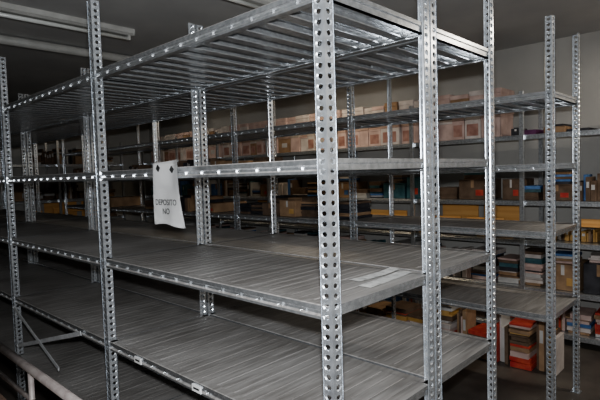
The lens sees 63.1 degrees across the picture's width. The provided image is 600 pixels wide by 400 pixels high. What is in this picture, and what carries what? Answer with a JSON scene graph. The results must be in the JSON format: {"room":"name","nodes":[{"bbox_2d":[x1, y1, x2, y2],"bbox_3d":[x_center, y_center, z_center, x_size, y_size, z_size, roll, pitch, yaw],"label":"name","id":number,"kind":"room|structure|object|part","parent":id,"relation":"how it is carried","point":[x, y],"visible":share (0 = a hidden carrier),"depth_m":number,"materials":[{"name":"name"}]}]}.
{"room":"warehouse","nodes":[
{"label":"warehouse","id":0,"kind":"room"},
{"bbox_2d":[0,124,152,221],"bbox_3d":[-5.475,-0.084,8.000,0.100,2.860,6.650,1,4,44],"label":"wall","id":1,"kind":"structure","parent":0,"point":[128,135],"depth_m":9.78,"materials":[{"name":"paint"}]},
{"bbox_2d":[0,0,599,104],"bbox_3d":[-1.460,-1.482,4.067,11.300,0.100,6.850,1,4,44],"label":"ceiling","id":2,"kind":"structure","parent":0,"point":[516,23],"depth_m":4.11,"materials":[{"name":"paint"}]},
{"bbox_2d":[0,35,130,61],"bbox_3d":[-2.037,-1.394,4.623,0.080,0.080,6.650,1,4,44],"label":"ceiling pipe","id":3,"kind":"object","parent":2,"relation":"attached to","point":[5,40],"depth_m":4.40,"materials":[{"name":"grey metal"}]},
{"bbox_2d":[0,1,134,40],"bbox_3d":[-1.943,-1.347,3.604,0.100,0.091,1.508,1,4,44],"label":"ceiling lamp","id":4,"kind":"object","parent":2,"relation":"attached to","point":[127,33],"visible":1,"depth_m":3.69,"materials":[{"name":"white metal"}]},
{"bbox_2d":[227,0,276,8],"bbox_3d":[-0.588,-1.364,3.143,0.100,0.091,1.308,1,4,44],"label":"ceiling lamp","id":5,"kind":"object","parent":2,"relation":"attached to","point":[254,4],"visible":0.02,"depth_m":3.40,"materials":[{"name":"white metal"}]},
{"bbox_2d":[0,322,599,399],"bbox_3d":[-1.369,1.472,4.223,11.300,0.100,6.850,1,4,44],"label":"floor","id":6,"kind":"structure","parent":0,"point":[470,383],"depth_m":3.71,"materials":[{"name":"concrete"}]},
{"bbox_2d":[0,342,81,399],"bbox_3d":[-1.286,1.128,1.979,1.277,0.818,0.444,1,4,44],"label":"railing","id":7,"kind":"object","parent":6,"relation":"on","point":[33,372],"visible":1,"depth_m":2.10,"materials":[{"name":"metal"}]},
{"bbox_2d":[0,141,125,219],"bbox_3d":[-5.412,0.223,7.461,0.567,2.300,5.520,1,4,44],"label":"shelving unit","id":8,"kind":"object","parent":6,"relation":"on","point":[50,206],"visible":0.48,"depth_m":8.68,"materials":[{"name":"metal"}]},
{"bbox_2d":[0,148,113,163],"bbox_3d":[-5.356,-0.679,7.471,0.316,0.292,5.074,1,4,44],"label":"goods","id":9,"kind":"object","parent":8,"relation":"on","point":[49,157],"visible":0.39,"depth_m":8.55,"materials":[{"name":"cardboard"}]},
{"bbox_3d":[-5.423,0.107,7.448,0.502,0.045,5.500,1,4,44],"label":"shelf","id":10,"kind":"part","parent":8,"relation":"part of","materials":[{"name":"metal"}]},
{"bbox_3d":[-5.442,-0.502,7.416,0.502,0.045,5.500,1,4,44],"label":"shelf","id":11,"kind":"part","parent":8,"relation":"part of","materials":[{"name":"metal"}]},
{"bbox_2d":[9,183,114,201],"bbox_3d":[-5.366,-0.070,7.476,0.309,0.295,5.155,1,4,44],"label":"goods","id":12,"kind":"object","parent":8,"relation":"on","point":[72,191],"visible":0.56,"depth_m":8.50,"materials":[{"name":"cardboard"}]},
{"bbox_2d":[57,212,116,215],"bbox_3d":[-5.336,0.387,7.521,0.303,0.116,5.112,1,4,44],"label":"goods","id":13,"kind":"object","parent":8,"relation":"on","point":[111,213],"visible":0.07,"depth_m":9.20,"materials":[{"name":"cardboard"}]},
{"bbox_3d":[-5.412,0.476,7.467,0.502,0.045,5.500,1,4,44],"label":"shelf","id":14,"kind":"part","parent":8,"relation":"part of","materials":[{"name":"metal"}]},
{"bbox_2d":[0,0,434,399],"bbox_3d":[-2.438,0.200,4.277,7.580,2.500,0.641,1,4,44],"label":"metal shelving unit","id":15,"kind":"object","parent":6,"relation":"on","point":[86,335],"visible":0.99,"depth_m":2.30,"materials":[{"name":"metal"}]},
{"bbox_3d":[-2.100,0.227,3.567,0.047,2.500,0.047,1,4,44],"label":"post","id":16,"kind":"part","parent":15,"relation":"part of","materials":[{"name":"grey metal"}]},
{"bbox_3d":[-2.803,0.172,5.021,0.047,2.500,0.047,1,4,44],"label":"post","id":17,"kind":"part","parent":15,"relation":"part of","materials":[{"name":"silver metal"}]},
{"bbox_3d":[-1.706,0.193,3.980,0.047,2.500,0.047,1,4,44],"label":"post","id":18,"kind":"part","parent":15,"relation":"part of","materials":[{"name":"silver metal"}]},
{"bbox_3d":[-1.004,0.248,2.526,0.047,2.500,0.047,1,4,44],"label":"post","id":19,"kind":"part","parent":15,"relation":"part of","materials":[{"name":"silver metal"}]},
{"bbox_3d":[-2.408,1.131,4.329,7.556,0.046,0.606,1,4,44],"label":"shelf","id":20,"kind":"part","parent":15,"relation":"part of","materials":[{"name":"grey metal"}]},
{"bbox_2d":[134,356,141,364],"bbox_3d":[-0.768,0.759,2.315,0.060,0.028,0.006,1,4,44],"label":"label","id":21,"kind":"object","parent":15,"relation":"attached to","point":[138,360],"visible":1,"depth_m":2.31,"materials":[{"name":"white paper"}]},
{"bbox_2d":[153,159,184,227],"bbox_3d":[-0.550,-0.025,2.013,0.232,0.278,0.031,1,4,44],"label":"paper notice","id":22,"kind":"object","parent":15,"relation":"attached to","point":[166,197],"visible":1,"depth_m":2.02,"materials":[{"name":"white paper"}]},
{"bbox_2d":[192,383,201,393],"bbox_3d":[-0.420,0.766,1.984,0.060,0.028,0.006,1,4,44],"label":"label","id":23,"kind":"object","parent":15,"relation":"attached to","point":[196,388],"visible":1,"depth_m":1.98,"materials":[{"name":"white paper"}]},
{"bbox_3d":[-0.610,0.214,2.939,0.047,2.500,0.047,1,4,44],"label":"post","id":24,"kind":"part","parent":15,"relation":"part of","materials":[{"name":"silver metal"}]},
{"bbox_3d":[-2.463,-0.678,4.234,7.556,0.046,0.606,1,4,44],"label":"shelf","id":25,"kind":"part","parent":15,"relation":"part of","materials":[{"name":"grey metal"}]},
{"bbox_3d":[-2.448,-0.172,4.260,7.556,0.046,0.606,1,4,44],"label":"shelf","id":26,"kind":"part","parent":15,"relation":"part of","materials":[{"name":"silver metal"}]},
{"bbox_3d":[-2.434,0.273,4.284,7.556,0.046,0.606,1,4,44],"label":"shelf","id":27,"kind":"part","parent":15,"relation":"part of","materials":[{"name":"grey metal"}]},
{"bbox_3d":[-2.421,0.702,4.306,7.556,0.046,0.606,1,4,44],"label":"shelf","id":28,"kind":"part","parent":15,"relation":"part of","materials":[{"name":"grey metal"}]},
{"bbox_3d":[0.093,0.270,1.485,0.047,2.500,0.047,1,4,44],"label":"post","id":29,"kind":"part","parent":15,"relation":"part of","materials":[{"name":"silver metal"}]},
{"bbox_2d":[349,268,410,287],"bbox_3d":[0.297,0.288,1.842,0.135,0.012,0.302,1,4,44],"label":"paper sheets","id":30,"kind":"object","parent":15,"relation":"on","point":[400,273],"visible":1,"depth_m":1.85,"materials":[{"name":"white paper"}]},
{"bbox_3d":[0.486,0.236,1.898,0.047,2.500,0.047,1,4,44],"label":"post","id":31,"kind":"part","parent":15,"relation":"part of","materials":[{"name":"silver metal"}]},
{"bbox_2d":[0,0,496,399],"bbox_3d":[-2.011,0.163,4.726,7.580,2.500,0.617,1,4,44],"label":"metal shelving unit","id":32,"kind":"object","parent":6,"relation":"on","point":[394,344],"visible":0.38,"depth_m":2.64,"materials":[{"name":"metal"}]},
{"bbox_3d":[-4.546,0.094,7.514,0.047,2.500,0.047,1,4,44],"label":"post","id":33,"kind":"part","parent":32,"relation":"part of","materials":[{"name":"silver metal"}]},
{"bbox_3d":[-2.765,0.169,5.061,0.047,2.500,0.047,1,4,44],"label":"post","id":34,"kind":"part","parent":32,"relation":"part of","materials":[{"name":"silver metal"}]},
{"bbox_3d":[-3.480,0.115,6.503,0.047,2.500,0.047,1,4,44],"label":"post","id":35,"kind":"part","parent":32,"relation":"part of","materials":[{"name":"silver metal"}]},
{"bbox_3d":[-2.384,0.136,5.462,0.047,2.500,0.047,1,4,44],"label":"post","id":36,"kind":"part","parent":32,"relation":"part of","materials":[{"name":"silver metal"}]},
{"bbox_3d":[-1.669,0.190,4.020,0.047,2.500,0.047,1,4,44],"label":"post","id":37,"kind":"part","parent":32,"relation":"part of","materials":[{"name":"silver metal"}]},
{"bbox_3d":[-1.288,0.157,4.421,0.047,2.500,0.047,1,4,44],"label":"post","id":38,"kind":"part","parent":32,"relation":"part of","materials":[{"name":"grey metal"}]},
{"bbox_3d":[-0.572,0.211,2.979,0.047,2.500,0.047,1,4,44],"label":"post","id":39,"kind":"part","parent":32,"relation":"part of","materials":[{"name":"silver metal"}]},
{"bbox_3d":[-2.038,-0.714,4.681,7.556,0.046,0.588,1,4,44],"label":"shelf","id":40,"kind":"part","parent":32,"relation":"part of","materials":[{"name":"grey metal"}]},
{"bbox_3d":[-1.996,0.665,4.753,7.556,0.046,0.588,1,4,44],"label":"shelf","id":41,"kind":"part","parent":32,"relation":"part of","materials":[{"name":"grey metal"}]},
{"bbox_3d":[-2.009,0.236,4.731,7.556,0.046,0.588,1,4,44],"label":"shelf","id":42,"kind":"part","parent":32,"relation":"part of","materials":[{"name":"grey metal"}]},
{"bbox_3d":[-0.191,0.178,3.380,0.047,2.500,0.047,1,4,44],"label":"post","id":43,"kind":"part","parent":32,"relation":"part of","materials":[{"name":"grey metal"}]},
{"bbox_3d":[0.524,0.233,1.938,0.047,2.500,0.047,1,4,44],"label":"post","id":44,"kind":"part","parent":32,"relation":"part of","materials":[{"name":"silver metal"}]},
{"bbox_3d":[-2.023,-0.208,4.707,7.556,0.046,0.588,1,4,44],"label":"shelf","id":45,"kind":"part","parent":32,"relation":"part of","materials":[{"name":"grey metal"}]},
{"bbox_3d":[0.905,0.200,2.339,0.047,2.500,0.047,1,4,44],"label":"post","id":46,"kind":"part","parent":32,"relation":"part of","materials":[{"name":"silver metal"}]},
{"bbox_2d":[61,15,581,399],"bbox_3d":[-0.996,0.076,5.793,7.580,2.500,0.619,1,4,44],"label":"metal shelving unit","id":47,"kind":"object","parent":6,"relation":"on","point":[546,307],"visible":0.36,"depth_m":3.53,"materials":[{"name":"metal"}]},
{"bbox_3d":[-3.913,0.039,8.180,0.047,2.500,0.047,1,4,44],"label":"post","id":48,"kind":"part","parent":47,"relation":"part of","materials":[{"name":"silver metal"}]},
{"bbox_3d":[-2.847,0.060,7.168,0.047,2.500,0.047,1,4,44],"label":"post","id":49,"kind":"part","parent":47,"relation":"part of","materials":[{"name":"silver metal"}]},
{"bbox_3d":[-2.465,0.027,7.570,0.047,2.500,0.047,1,4,44],"label":"post","id":50,"kind":"part","parent":47,"relation":"part of","materials":[{"name":"silver metal"}]},
{"bbox_3d":[-1.751,0.081,6.127,0.047,2.500,0.047,1,4,44],"label":"post","id":51,"kind":"part","parent":47,"relation":"part of","materials":[{"name":"grey metal"}]},
{"bbox_2d":[73,157,282,172],"bbox_3d":[-1.900,-0.406,6.589,4.606,0.187,0.502,1,4,44],"label":"stacks","id":52,"kind":"object","parent":47,"relation":"on","point":[211,161],"visible":0.25,"depth_m":5.58,"materials":[{"name":"cardboard"}]},
{"bbox_2d":[83,195,371,218],"bbox_3d":[-1.415,0.021,6.165,5.474,0.190,0.498,1,4,44],"label":"stacks","id":53,"kind":"object","parent":47,"relation":"on","point":[286,205],"visible":0.58,"depth_m":4.82,"materials":[{"name":"cardboard"}]},
{"bbox_3d":[-0.655,0.103,5.086,0.047,2.500,0.047,1,4,44],"label":"post","id":54,"kind":"part","parent":47,"relation":"part of","materials":[{"name":"grey metal"}]},
{"bbox_3d":[-0.272,0.070,5.489,0.047,2.500,0.047,1,4,44],"label":"post","id":55,"kind":"part","parent":47,"relation":"part of","materials":[{"name":"grey metal"}]},
{"bbox_3d":[-1.021,-0.710,5.752,7.556,0.046,0.590,1,4,44],"label":"shelf","id":56,"kind":"part","parent":47,"relation":"part of","materials":[{"name":"grey metal"}]},
{"bbox_3d":[-1.007,-0.271,5.776,7.556,0.046,0.590,1,4,44],"label":"shelf","id":57,"kind":"part","parent":47,"relation":"part of","materials":[{"name":"silver metal"}]},
{"bbox_3d":[-0.994,0.149,5.798,7.556,0.046,0.590,1,4,44],"label":"shelf","id":58,"kind":"part","parent":47,"relation":"part of","materials":[{"name":"grey metal"}]},
{"bbox_3d":[0.442,0.124,4.045,0.047,2.500,0.047,1,4,44],"label":"post","id":59,"kind":"part","parent":47,"relation":"part of","materials":[{"name":"silver metal"}]},
{"bbox_3d":[0.824,0.091,4.448,0.047,2.500,0.047,1,4,44],"label":"post","id":60,"kind":"part","parent":47,"relation":"part of","materials":[{"name":"silver metal"}]},
{"bbox_3d":[-0.979,0.668,5.825,7.556,0.046,0.590,1,4,44],"label":"shelf","id":61,"kind":"part","parent":47,"relation":"part of","materials":[{"name":"grey metal"}]},
{"bbox_3d":[1.538,0.145,3.004,0.047,2.500,0.047,1,4,44],"label":"post","id":62,"kind":"part","parent":47,"relation":"part of","materials":[{"name":"silver metal"}]},
{"bbox_3d":[1.921,0.112,3.407,0.047,2.500,0.047,1,4,44],"label":"post","id":63,"kind":"part","parent":47,"relation":"part of","materials":[{"name":"silver metal"}]},
{"bbox_2d":[141,91,599,345],"bbox_3d":[0.554,0.099,6.351,9.320,2.300,0.567,1,4,44],"label":"shelving unit","id":64,"kind":"object","parent":6,"relation":"on","point":[452,208],"visible":0.23,"depth_m":5.02,"materials":[{"name":"metal"}]},
{"bbox_2d":[151,87,513,162],"bbox_3d":[-0.324,-0.903,7.071,6.535,0.473,0.396,1,4,44],"label":"boxes","id":65,"kind":"object","parent":64,"relation":"on","point":[468,127],"visible":0.56,"depth_m":5.82,"materials":[{"name":"cardboard"}]},
{"bbox_3d":[0.543,-0.018,6.352,9.300,0.045,0.502,1,4,44],"label":"shelf","id":66,"kind":"part","parent":64,"relation":"part of","materials":[{"name":"metal"}]},
{"bbox_3d":[0.554,0.351,6.371,9.300,0.045,0.502,1,4,44],"label":"shelf","id":67,"kind":"part","parent":64,"relation":"part of","materials":[{"name":"metal"}]},
{"bbox_3d":[0.524,-0.627,6.320,9.300,0.045,0.502,1,4,44],"label":"shelf","id":68,"kind":"part","parent":64,"relation":"part of","materials":[{"name":"metal"}]},
{"bbox_2d":[151,172,599,200],"bbox_3d":[0.528,-0.175,6.329,8.894,0.266,0.405,1,4,44],"label":"goods","id":69,"kind":"object","parent":64,"relation":"on","point":[472,186],"visible":0.59,"depth_m":5.34,"materials":[{"name":"cardboard"}]},
{"bbox_2d":[185,223,599,294],"bbox_3d":[0.581,0.601,6.343,8.815,0.332,0.405,1,4,44],"label":"goods","id":70,"kind":"object","parent":64,"relation":"on","point":[507,266],"visible":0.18,"depth_m":4.62,"materials":[{"name":"cardboard"}]},
{"bbox_2d":[207,217,599,242],"bbox_3d":[0.534,0.268,6.362,8.337,0.117,0.311,1,4,44],"label":"goods","id":71,"kind":"object","parent":64,"relation":"on","point":[588,235],"visible":0.14,"depth_m":4.39,"materials":[{"name":"cardboard"}]},
{"bbox_3d":[0.580,1.170,6.415,9.300,0.045,0.502,1,4,44],"label":"shelf","id":72,"kind":"part","parent":64,"relation":"part of","materials":[{"name":"metal"}]},
{"bbox_2d":[386,296,599,336],"bbox_3d":[0.583,1.000,6.373,8.870,0.292,0.406,1,4,44],"label":"goods","id":73,"kind":"object","parent":64,"relation":"on","point":[589,317],"visible":0.05,"depth_m":4.40,"materials":[{"name":"cardboard"}]},
{"bbox_3d":[0.568,0.790,6.394,9.300,0.045,0.502,1,4,44],"label":"shelf","id":74,"kind":"part","parent":64,"relation":"part of","materials":[{"name":"metal"}]},
{"bbox_2d":[511,124,595,135],"bbox_3d":[2.370,-0.654,4.549,0.660,0.076,0.389,1,4,44],"label":"bags","id":75,"kind":"object","parent":64,"relation":"on","point":[558,127],"visible":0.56,"depth_m":4.43,"materials":[{"name":"fabric"}]},
{"bbox_2d":[354,300,563,375],"bbox_3d":[0.985,1.098,4.804,2.897,0.437,0.333,1,4,44],"label":"goods","id":76,"kind":"object","parent":6,"relation":"on","point":[521,342],"depth_m":4.02,"materials":[{"name":"cardboard"}]},
{"bbox_2d":[148,31,599,311],"bbox_3d":[0.907,-0.204,6.586,11.300,2.860,0.100,1,4,44],"label":"wall","id":77,"kind":"structure","parent":0,"point":[520,68],"depth_m":5.27,"materials":[{"name":"paint"}]}
]}

